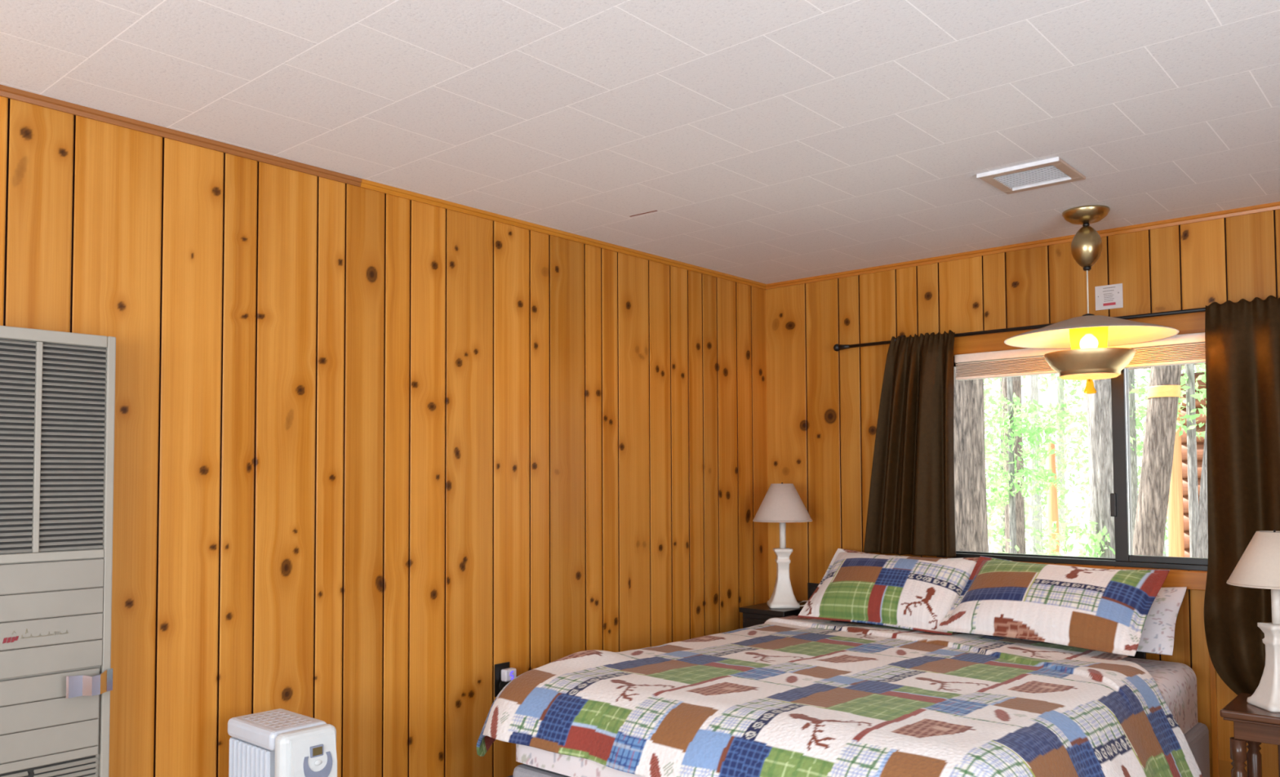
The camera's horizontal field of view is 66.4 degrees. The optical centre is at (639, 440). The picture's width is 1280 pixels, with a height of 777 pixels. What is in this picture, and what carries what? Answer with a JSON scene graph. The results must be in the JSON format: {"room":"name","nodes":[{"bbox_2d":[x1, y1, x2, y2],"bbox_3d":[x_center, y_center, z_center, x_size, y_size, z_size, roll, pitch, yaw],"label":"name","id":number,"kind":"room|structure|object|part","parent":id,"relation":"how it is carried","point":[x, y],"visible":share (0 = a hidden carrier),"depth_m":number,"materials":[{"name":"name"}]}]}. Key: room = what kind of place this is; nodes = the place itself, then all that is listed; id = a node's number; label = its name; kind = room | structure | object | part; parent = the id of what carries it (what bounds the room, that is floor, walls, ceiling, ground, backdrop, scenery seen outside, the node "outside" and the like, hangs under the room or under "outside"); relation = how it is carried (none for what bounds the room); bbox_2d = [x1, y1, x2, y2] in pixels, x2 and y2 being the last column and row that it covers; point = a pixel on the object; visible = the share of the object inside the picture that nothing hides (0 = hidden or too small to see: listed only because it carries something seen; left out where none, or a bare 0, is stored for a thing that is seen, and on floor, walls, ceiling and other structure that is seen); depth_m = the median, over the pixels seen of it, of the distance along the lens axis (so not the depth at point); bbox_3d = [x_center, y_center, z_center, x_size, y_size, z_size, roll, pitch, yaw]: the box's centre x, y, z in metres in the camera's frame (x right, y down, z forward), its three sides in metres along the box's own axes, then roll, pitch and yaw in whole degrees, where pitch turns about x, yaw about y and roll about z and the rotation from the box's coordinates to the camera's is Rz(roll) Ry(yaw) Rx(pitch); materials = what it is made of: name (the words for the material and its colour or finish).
{"room":"cabin bedroom","nodes":[
{"label":"cabin bedroom","id":0,"kind":"room"},
{"bbox_2d":[0,96,768,776],"bbox_3d":[-1.282,0.291,2.639,0.008,2.280,5.797,-2,-3,41],"label":"wall","id":1,"kind":"structure","parent":0,"point":[376,453],"depth_m":3.12,"materials":[{"name":"brown wood"}]},
{"bbox_2d":[0,325,115,776],"bbox_3d":[-1.449,0.567,2.324,0.138,1.664,0.346,-2,-3,41],"label":"furnace","id":2,"kind":"object","parent":1,"relation":"attached to","point":[57,388],"visible":1,"depth_m":2.35,"materials":[{"name":"metal"}]},
{"bbox_2d":[0,339,36,553],"bbox_3d":[-1.487,0.014,2.270,0.008,0.497,0.143,-2,-3,41],"label":"grille","id":3,"kind":"object","parent":2,"relation":"attached to","point":[18,357],"depth_m":2.30,"materials":[{"name":"grey metal"}]},
{"bbox_2d":[0,757,97,776],"bbox_3d":[-1.431,0.937,2.292,0.010,0.320,0.290,-2,-3,41],"label":"grille","id":4,"kind":"object","parent":2,"relation":"attached to","point":[66,766],"depth_m":2.34,"materials":[{"name":"metal"}]},
{"bbox_3d":[-1.434,0.664,2.300,0.013,0.211,0.295,-2,-3,41],"label":"door","id":5,"kind":"part","parent":2,"relation":"part of","materials":[{"name":"metal"}]},
{"bbox_3d":[-1.433,0.422,2.312,0.013,0.263,0.301,-2,-3,41],"label":"door","id":6,"kind":"part","parent":2,"relation":"part of","materials":[{"name":"metal"}]},
{"bbox_2d":[39,343,106,551],"bbox_3d":[-1.383,0.018,2.388,0.008,0.497,0.143,-2,-3,41],"label":"grille","id":7,"kind":"object","parent":2,"relation":"attached to","point":[73,377],"depth_m":2.39,"materials":[{"name":"grey metal"}]},
{"bbox_3d":[-1.329,0.592,2.376,0.027,0.054,0.116,-2,-3,29],"label":"pull plate","id":8,"kind":"part","parent":2,"relation":"part of","materials":[{"name":"silver metal"}]},
{"bbox_2d":[0,84,361,186],"bbox_3d":[-2.039,-0.867,1.808,0.014,0.024,3.488,-2,-3,41],"label":"trim","id":9,"kind":"structure","parent":1,"relation":"attached to","point":[6,91],"depth_m":2.67,"materials":[{"name":"brown wood"}]},
{"bbox_2d":[494,662,510,697],"bbox_3d":[-0.493,0.856,3.503,0.008,0.115,0.070,-2,-3,41],"label":"power outlet","id":10,"kind":"object","parent":1,"relation":"attached to","point":[500,685],"visible":0.69,"depth_m":3.49,"materials":[{"name":"black paint"}]},
{"bbox_2d":[498,681,506,689],"bbox_3d":[-0.491,0.877,3.500,0.002,0.033,0.033,-2,-3,41],"label":"socket","id":11,"kind":"object","parent":10,"relation":"attached to","point":[501,684],"depth_m":3.49,"materials":[{"name":"black plastic"}]},
{"bbox_2d":[501,667,515,681],"bbox_3d":[-0.468,0.839,3.498,0.036,0.042,0.052,-2,-3,41],"label":"night light","id":12,"kind":"object","parent":10,"relation":"attached to","point":[507,674],"visible":0.96,"depth_m":3.48,"materials":[{"name":"white plastic"}]},
{"bbox_2d":[360,178,766,289],"bbox_3d":[-0.130,-0.791,3.989,0.014,0.024,2.308,-2,-3,41],"label":"trim","id":13,"kind":"structure","parent":1,"relation":"attached to","point":[365,184],"depth_m":3.71,"materials":[{"name":"orange wood"}]},
{"bbox_2d":[0,0,1279,284],"bbox_3d":[0.264,-0.967,1.376,4.156,0.121,5.967,-2,-3,41],"label":"ceiling","id":14,"kind":"structure","parent":0,"point":[763,141],"depth_m":2.48,"materials":[{"name":"tile"}]},
{"bbox_2d":[976,156,1085,194],"bbox_3d":[1.246,-0.837,3.114,0.252,0.012,0.260,-2,-3,41],"label":"ceiling vent","id":15,"kind":"object","parent":14,"relation":"in","point":[1072,175],"visible":1,"depth_m":3.10,"materials":[{"name":"white metal"}]},
{"bbox_2d":[1004,204,1179,382],"bbox_3d":[1.613,-0.498,3.525,0.572,0.663,0.572,-2,-3,41],"label":"pendant lamp","id":16,"kind":"object","parent":14,"relation":"hanging from","point":[1087,332],"visible":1,"depth_m":3.49,"materials":[{"name":"gold metal"}]},
{"bbox_3d":[1.613,-0.532,3.526,0.005,0.162,0.005,-1,-2,19],"label":"cord","id":17,"kind":"part","parent":16,"relation":"part of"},
{"bbox_2d":[1080,327,1097,348],"bbox_3d":[1.614,-0.375,3.520,0.060,0.120,0.060,-2,-3,41],"label":"bulb","id":18,"kind":"object","parent":16,"relation":"attached to","point":[1088,340],"depth_m":3.50,"materials":[{"name":"white glass"}]},
{"bbox_3d":[1.615,-0.273,3.516,0.302,0.082,0.302,-2,-3,41],"label":"lamp shade","id":19,"kind":"part","parent":16,"relation":"part of","materials":[{"name":"gold metal"}]},
{"bbox_3d":[1.614,-0.407,3.521,0.572,0.080,0.572,-2,-3,41],"label":"lamp shade","id":20,"kind":"part","parent":16,"relation":"part of","materials":[{"name":"beige ceramic"}]},
{"bbox_2d":[765,208,1279,776],"bbox_3d":[2.159,0.307,3.485,4.056,2.280,0.008,-2,-3,41],"label":"wall","id":21,"kind":"structure","parent":0,"point":[823,402],"depth_m":4.32,"materials":[{"name":"brown wood"}]},
{"bbox_2d":[807,582,819,599],"bbox_3d":[0.824,0.734,4.628,0.070,0.115,0.008,-2,-3,41],"label":"power outlet","id":22,"kind":"object","parent":21,"relation":"attached to","point":[811,587],"visible":0.25,"depth_m":4.64,"materials":[{"name":"black paint"}]},
{"bbox_2d":[810,587,816,594],"bbox_3d":[0.822,0.713,4.627,0.033,0.033,0.002,-2,-3,41],"label":"socket","id":23,"kind":"object","parent":22,"relation":"attached to","point":[812,589],"depth_m":4.63,"materials":[{"name":"black plastic"}]},
{"bbox_2d":[833,307,1205,351],"bbox_3d":[1.803,-0.468,3.755,2.365,0.052,0.095,-2,-3,41],"label":"curtain rod","id":24,"kind":"object","parent":21,"relation":"attached to","point":[837,347],"visible":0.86,"depth_m":3.95,"materials":[{"name":"black metal"}]},
{"bbox_2d":[863,329,955,557],"bbox_3d":[1.158,0.017,4.229,0.426,0.953,0.063,-2,-3,41],"label":"curtain","id":25,"kind":"object","parent":24,"relation":"hanging from","point":[911,507],"visible":1,"depth_m":4.21,"materials":[{"name":"brown fabric"}]},
{"bbox_2d":[1204,295,1279,695],"bbox_3d":[2.177,0.195,3.272,0.526,1.393,0.145,-2,-3,41],"label":"curtain","id":26,"kind":"object","parent":24,"relation":"hanging from","point":[1242,337],"visible":0.85,"depth_m":3.40,"materials":[{"name":"brown fabric"}]},
{"bbox_2d":[765,201,1279,289],"bbox_3d":[2.146,-0.821,3.522,4.056,0.024,0.014,-2,-3,41],"label":"trim","id":27,"kind":"structure","parent":21,"relation":"attached to","point":[1273,206],"depth_m":4.00,"materials":[{"name":"orange wood"}]},
{"bbox_2d":[929,557,1207,591],"bbox_3d":[1.806,0.521,3.767,1.530,0.067,0.020,-2,-3,41],"label":"trim","id":28,"kind":"structure","parent":21,"relation":"attached to","point":[1193,580],"depth_m":3.60,"materials":[{"name":"orange wood"}]},
{"bbox_2d":[936,355,1208,571],"bbox_3d":[1.839,0.054,3.826,1.408,0.867,0.085,-2,-3,41],"label":"window","id":29,"kind":"structure","parent":21,"relation":"in","point":[1121,509],"depth_m":3.77,"materials":[{"name":"brown metal"}]},
{"bbox_3d":[1.618,0.064,4.043,0.749,0.827,0.027,-2,-3,41],"label":"fixed sash","id":30,"kind":"part","parent":29,"relation":"part of","materials":[{"name":"clear glass"}]},
{"bbox_2d":[954,332,1205,380],"bbox_3d":[1.831,-0.328,3.750,1.280,0.108,0.044,-2,-3,41],"label":"window blind","id":31,"kind":"object","parent":29,"relation":"attached to","point":[1184,348],"visible":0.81,"depth_m":3.91,"materials":[{"name":"beige wood"}]},
{"bbox_3d":[1.830,-0.364,3.751,1.280,0.035,0.044,-2,-3,41],"label":"head rail","id":32,"kind":"part","parent":31,"relation":"part of","materials":[{"name":"beige wood"}]},
{"bbox_3d":[1.831,-0.280,3.748,1.274,0.012,0.040,-2,-3,41],"label":"rail","id":33,"kind":"part","parent":31,"relation":"part of","materials":[{"name":"beige wood"}]},
{"bbox_3d":[2.093,0.043,3.584,0.667,0.827,0.032,-2,-3,41],"label":"sliding sash","id":34,"kind":"part","parent":29,"relation":"part of","materials":[{"name":"brown metal"}]},
{"bbox_3d":[2.103,0.041,3.576,0.595,0.781,0.004,-2,-3,41],"label":"pane","id":35,"kind":"part","parent":29,"relation":"part of","materials":[{"name":"clear glass"}]},
{"bbox_2d":[944,557,1204,571],"bbox_3d":[1.854,0.055,3.843,1.470,0.929,0.108,-2,-3,41],"label":"trim","id":36,"kind":"structure","parent":21,"relation":"attached to","point":[944,557],"depth_m":3.79,"materials":[{"name":"orange wood"}]},
{"bbox_2d":[953,311,1204,355],"bbox_3d":[1.802,-0.423,3.805,1.530,0.082,0.018,-2,-3,41],"label":"trim","id":37,"kind":"structure","parent":21,"relation":"attached to","point":[1193,322],"depth_m":4.03,"materials":[{"name":"orange wood"}]},
{"bbox_2d":[1094,283,1123,310],"bbox_3d":[1.822,-0.557,3.803,0.100,0.094,0.003,-2,-3,41],"label":"notice","id":38,"kind":"object","parent":21,"relation":"attached to","point":[1108,296],"visible":1,"depth_m":3.80,"materials":[{"name":"white paper"}]},
{"bbox_2d":[1208,654,1218,776],"bbox_3d":[2.069,0.988,3.527,0.020,0.884,0.010,-2,-3,41],"label":"trim","id":39,"kind":"structure","parent":21,"relation":"attached to","point":[1215,753],"depth_m":3.52,"materials":[{"name":"orange wood"}]},
{"bbox_3d":[0.276,1.410,1.282,4.156,0.080,5.967,-2,-3,41],"label":"floor","id":40,"kind":"structure","parent":0,"visible":0},
{"bbox_2d":[227,708,337,776],"bbox_3d":[-0.929,1.080,2.547,0.317,0.690,0.241,-2,-3,41],"label":"radiator","id":41,"kind":"object","parent":40,"relation":"on","point":[276,743],"visible":1,"depth_m":2.49,"materials":[{"name":"white metal"}]},
{"bbox_3d":[-0.819,1.046,2.457,0.021,0.601,0.120,-2,-3,41],"label":"control panel","id":42,"kind":"part","parent":41,"relation":"part of","materials":[{"name":"white plastic"}]},
{"bbox_2d":[739,600,807,628],"bbox_3d":[0.659,1.127,4.479,0.240,0.735,0.396,-2,-3,41],"label":"nightstand","id":43,"kind":"object","parent":40,"relation":"on","point":[758,614],"visible":0.06,"depth_m":4.38,"materials":[{"name":"black paint"}]},
{"bbox_3d":[0.547,0.925,4.360,0.205,0.250,0.011,-2,-3,41],"label":"drawer","id":44,"kind":"part","parent":43,"relation":"part of","materials":[{"name":"black paint"}]},
{"bbox_2d":[752,482,812,608],"bbox_3d":[0.652,0.475,4.466,0.271,0.565,0.271,0,-2,1],"label":"table lamp","id":45,"kind":"object","parent":43,"relation":"on","point":[782,504],"visible":1,"depth_m":4.41,"materials":[{"name":"white ceramic"}]},
{"bbox_3d":[0.651,0.284,4.473,0.269,0.170,0.269,0,-2,1],"label":"lamp shade","id":46,"kind":"part","parent":45,"relation":"part of","materials":[{"name":"fabric"}]},
{"bbox_2d":[507,620,1209,776],"bbox_3d":[0.827,0.964,3.261,1.590,0.962,2.043,-2,-3,41],"label":"bed","id":47,"kind":"object","parent":40,"relation":"on","point":[1197,737],"visible":0.12,"depth_m":3.33,"materials":[{"name":"grey fabric"}]},
{"bbox_2d":[515,657,1197,776],"bbox_3d":[0.800,0.891,3.232,1.502,0.204,1.958,-2,-3,41],"label":"mattress","id":48,"kind":"object","parent":47,"relation":"on","point":[1176,682],"visible":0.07,"depth_m":3.20,"materials":[{"name":"white fabric"}]},
{"bbox_2d":[476,615,1203,776],"bbox_3d":[0.693,0.956,3.130,1.837,0.499,1.746,-2,-3,41],"label":"quilt","id":49,"kind":"object","parent":48,"relation":"on","point":[792,695],"visible":1,"depth_m":2.80,"materials":[{"name":"fabric"}]},
{"bbox_2d":[797,548,979,635],"bbox_3d":[1.042,0.616,4.079,0.683,0.282,0.349,-2,-3,41],"label":"pillow","id":50,"kind":"object","parent":49,"relation":"on","point":[917,593],"visible":0.96,"depth_m":3.99,"materials":[{"name":"fabric"}]},
{"bbox_2d":[937,555,1169,656],"bbox_3d":[1.512,0.593,3.615,0.358,0.274,0.714,2,-3,-45],"label":"pillow","id":51,"kind":"object","parent":49,"relation":"on","point":[1100,610],"visible":1,"depth_m":3.50,"materials":[{"name":"fabric"}]},
{"bbox_2d":[999,586,1186,655],"bbox_3d":[1.682,0.651,3.672,0.623,0.226,0.226,-2,-3,43],"label":"pillow","id":52,"kind":"object","parent":48,"relation":"on","point":[1157,635],"visible":0.15,"depth_m":3.46,"materials":[{"name":"white fabric"}]},
{"bbox_3d":[1.405,0.844,4.103,1.312,0.662,0.018,-2,-3,41],"label":"headboard","id":53,"kind":"part","parent":47,"relation":"part of","materials":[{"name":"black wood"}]},
{"bbox_2d":[1219,693,1279,776],"bbox_3d":[1.984,1.106,2.828,0.470,0.632,0.305,-2,-3,41],"label":"side table","id":54,"kind":"object","parent":40,"relation":"on","point":[1254,726],"visible":1,"depth_m":2.86,"materials":[{"name":"brown wood"}]},
{"bbox_3d":[1.760,1.152,2.867,0.042,0.546,0.042,-2,-3,41],"label":"leg","id":55,"kind":"part","parent":54,"relation":"part of","materials":[{"name":"brown wood"}]},
{"bbox_2d":[1226,529,1279,712],"bbox_3d":[1.898,0.531,2.914,0.255,0.526,0.255,0,-2,1],"label":"table lamp","id":56,"kind":"object","parent":54,"relation":"on","point":[1259,566],"visible":1,"depth_m":2.89,"materials":[{"name":"white ceramic"}]},
{"bbox_3d":[1.897,0.353,2.921,0.253,0.158,0.253,0,-2,1],"label":"lamp shade","id":57,"kind":"part","parent":56,"relation":"part of","materials":[{"name":"beige fabric"}]},
{"bbox_3d":[1.917,1.158,3.046,0.042,0.546,0.042,-2,-3,41],"label":"leg","id":58,"kind":"part","parent":54,"relation":"part of","materials":[{"name":"brown wood"}]},
{"label":"outside","id":59,"kind":"structure","parent":0,"visible":0},
{"bbox_2d":[986,495,1168,556],"bbox_3d":[23.569,3.311,42.005,100.000,0.200,85.603,-2,-3,41],"label":"ground","id":60,"kind":"structure","parent":59,"point":[1072,500],"depth_m":35.84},
{"bbox_2d":[953,367,988,552],"bbox_3d":[2.234,-1.302,6.857,0.383,6.500,0.379,-2,-3,41],"label":"tree","id":61,"kind":"object","parent":60,"relation":"on","point":[970,475],"visible":0.13,"depth_m":6.67,"materials":[{"name":"grey wood"}]},
{"bbox_2d":[983,384,999,431],"bbox_3d":[7.279,-1.973,22.181,3.131,9.000,1.718,-2,-3,41],"label":"tree","id":62,"kind":"object","parent":60,"relation":"on","point":[997,390],"visible":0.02,"depth_m":21.40,"materials":[{"name":"green plant"}]},
{"bbox_2d":[1001,376,1026,554],"bbox_3d":[5.307,-2.285,14.041,0.328,9.000,0.328,-2,-3,41],"label":"tree","id":63,"kind":"object","parent":60,"relation":"on","point":[1016,381],"visible":0.16,"depth_m":13.84,"materials":[{"name":"grey plant"}]},
{"bbox_2d":[985,460,1048,552],"bbox_3d":[6.252,-2.123,18.270,3.021,9.000,1.629,-2,-3,41],"label":"tree","id":64,"kind":"object","parent":60,"relation":"on","point":[993,468],"visible":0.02,"depth_m":17.89,"materials":[{"name":"green plant"}]},
{"bbox_2d":[984,377,1071,553],"bbox_3d":[3.802,-0.184,10.022,1.188,4.500,1.070,-2,-3,41],"label":"tree","id":65,"kind":"object","parent":60,"relation":"on","point":[1010,422],"visible":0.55,"depth_m":9.91,"materials":[{"name":"green plant"}]},
{"bbox_2d":[983,378,1080,552],"bbox_3d":[7.003,-2.041,19.243,3.048,9.094,1.683,-2,-3,41],"label":"tree","id":66,"kind":"object","parent":60,"relation":"on","point":[989,380],"visible":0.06,"depth_m":18.94,"materials":[{"name":"green plant"}]},
{"bbox_2d":[983,374,1089,554],"bbox_3d":[6.591,-2.203,16.268,2.618,9.000,1.671,-2,-3,41],"label":"tree","id":67,"kind":"object","parent":60,"relation":"on","point":[1035,522],"visible":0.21,"depth_m":16.12,"materials":[{"name":"green plant"}]},
{"bbox_2d":[1045,443,1059,555],"bbox_3d":[4.702,1.071,11.136,0.129,2.072,0.123,-2,-3,41],"label":"tree","id":68,"kind":"object","parent":60,"relation":"on","point":[1052,502],"visible":0.26,"depth_m":11.11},
{"bbox_2d":[1003,516,1115,557],"bbox_3d":[3.267,1.326,8.540,1.707,1.371,1.006,-2,-3,41],"label":"bush","id":69,"kind":"object","parent":60,"relation":"on","point":[1096,539],"visible":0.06,"depth_m":8.21,"materials":[{"name":"green plant"}]},
{"bbox_2d":[994,373,1139,545],"bbox_3d":[10.404,-1.911,24.158,3.677,9.000,1.705,-2,-3,41],"label":"tree","id":70,"kind":"object","parent":60,"relation":"on","point":[1060,383],"visible":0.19,"depth_m":24.03,"materials":[{"name":"green plant"}]},
{"bbox_2d":[1051,369,1147,542],"bbox_3d":[8.359,-2.182,17.042,3.068,9.000,1.666,-2,-3,41],"label":"tree","id":71,"kind":"object","parent":60,"relation":"on","point":[1134,421],"visible":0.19,"depth_m":16.81,"materials":[{"name":"green plant"}]},
{"bbox_2d":[1086,377,1115,558],"bbox_3d":[4.009,-1.996,8.521,0.341,8.000,0.347,-2,-3,41],"label":"tree","id":72,"kind":"object","parent":60,"relation":"on","point":[1099,399],"visible":0.13,"depth_m":8.34,"materials":[{"name":"grey plant"}]},
{"bbox_2d":[1043,450,1168,553],"bbox_3d":[9.388,-2.064,20.163,3.093,9.000,1.725,-2,-3,41],"label":"tree","id":73,"kind":"object","parent":60,"relation":"on","point":[1083,483],"visible":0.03,"depth_m":20.15,"materials":[{"name":"green plant"}]},
{"bbox_2d":[1072,368,1167,556],"bbox_3d":[10.737,-2.045,20.819,3.358,9.000,1.681,-2,-3,41],"label":"tree","id":74,"kind":"object","parent":60,"relation":"on","point":[1142,388],"visible":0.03,"depth_m":20.66,"materials":[{"name":"green plant"}]},
{"bbox_2d":[1133,364,1182,555],"bbox_3d":[3.970,-1.546,7.221,1.052,7.000,0.263,-2,-3,40],"label":"tree","id":75,"kind":"object","parent":60,"relation":"on","point":[1160,428],"visible":0.23,"depth_m":7.20,"materials":[{"name":"grey wood"}]},
{"bbox_2d":[1146,385,1181,398],"bbox_3d":[3.883,-0.356,7.250,0.224,0.086,0.214,-2,-3,41],"label":"band","id":76,"kind":"object","parent":75,"relation":"attached to","point":[1158,391],"visible":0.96,"depth_m":7.16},
{"bbox_2d":[1128,363,1206,557],"bbox_3d":[7.267,0.043,10.389,4.100,4.000,2.800,-2,-3,41],"label":"log cabin","id":77,"kind":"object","parent":60,"relation":"on","point":[1178,522],"visible":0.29,"depth_m":10.27,"materials":[{"name":"brown wood"}]},
{"bbox_3d":[5.620,0.557,10.284,0.149,2.740,0.149,-2,-3,41],"label":"porch post","id":78,"kind":"part","parent":77,"relation":"part of","materials":[{"name":"yellow wood"}]},
{"bbox_2d":[1136,364,1204,516],"bbox_3d":[11.417,-2.070,20.257,3.420,9.000,1.685,-2,-3,41],"label":"tree","id":79,"kind":"object","parent":60,"relation":"on","point":[1200,366],"visible":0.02,"depth_m":20.58,"materials":[{"name":"green plant"}]},
{"bbox_2d":[1137,363,1206,557],"bbox_3d":[4.812,-0.102,8.418,0.822,4.200,0.878,1,-2,-19],"label":"tree","id":80,"kind":"object","parent":60,"relation":"on","point":[1188,380],"visible":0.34,"depth_m":8.43,"materials":[{"name":"green plant"}]},
{"bbox_2d":[1182,364,1205,373],"bbox_3d":[8.874,-2.297,14.176,2.596,9.000,1.635,-2,-3,41],"label":"tree","id":81,"kind":"object","parent":60,"relation":"on","point":[1197,370],"visible":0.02,"depth_m":14.31,"materials":[{"name":"green plant"}]},
{"bbox_2d":[1193,421,1208,558],"bbox_3d":[4.241,-1.557,6.995,0.886,7.000,0.171,-2,-3,39],"label":"tree","id":82,"kind":"object","parent":60,"relation":"on","point":[1201,548],"visible":0.09,"depth_m":7.01,"materials":[{"name":"grey plant"}]}
]}

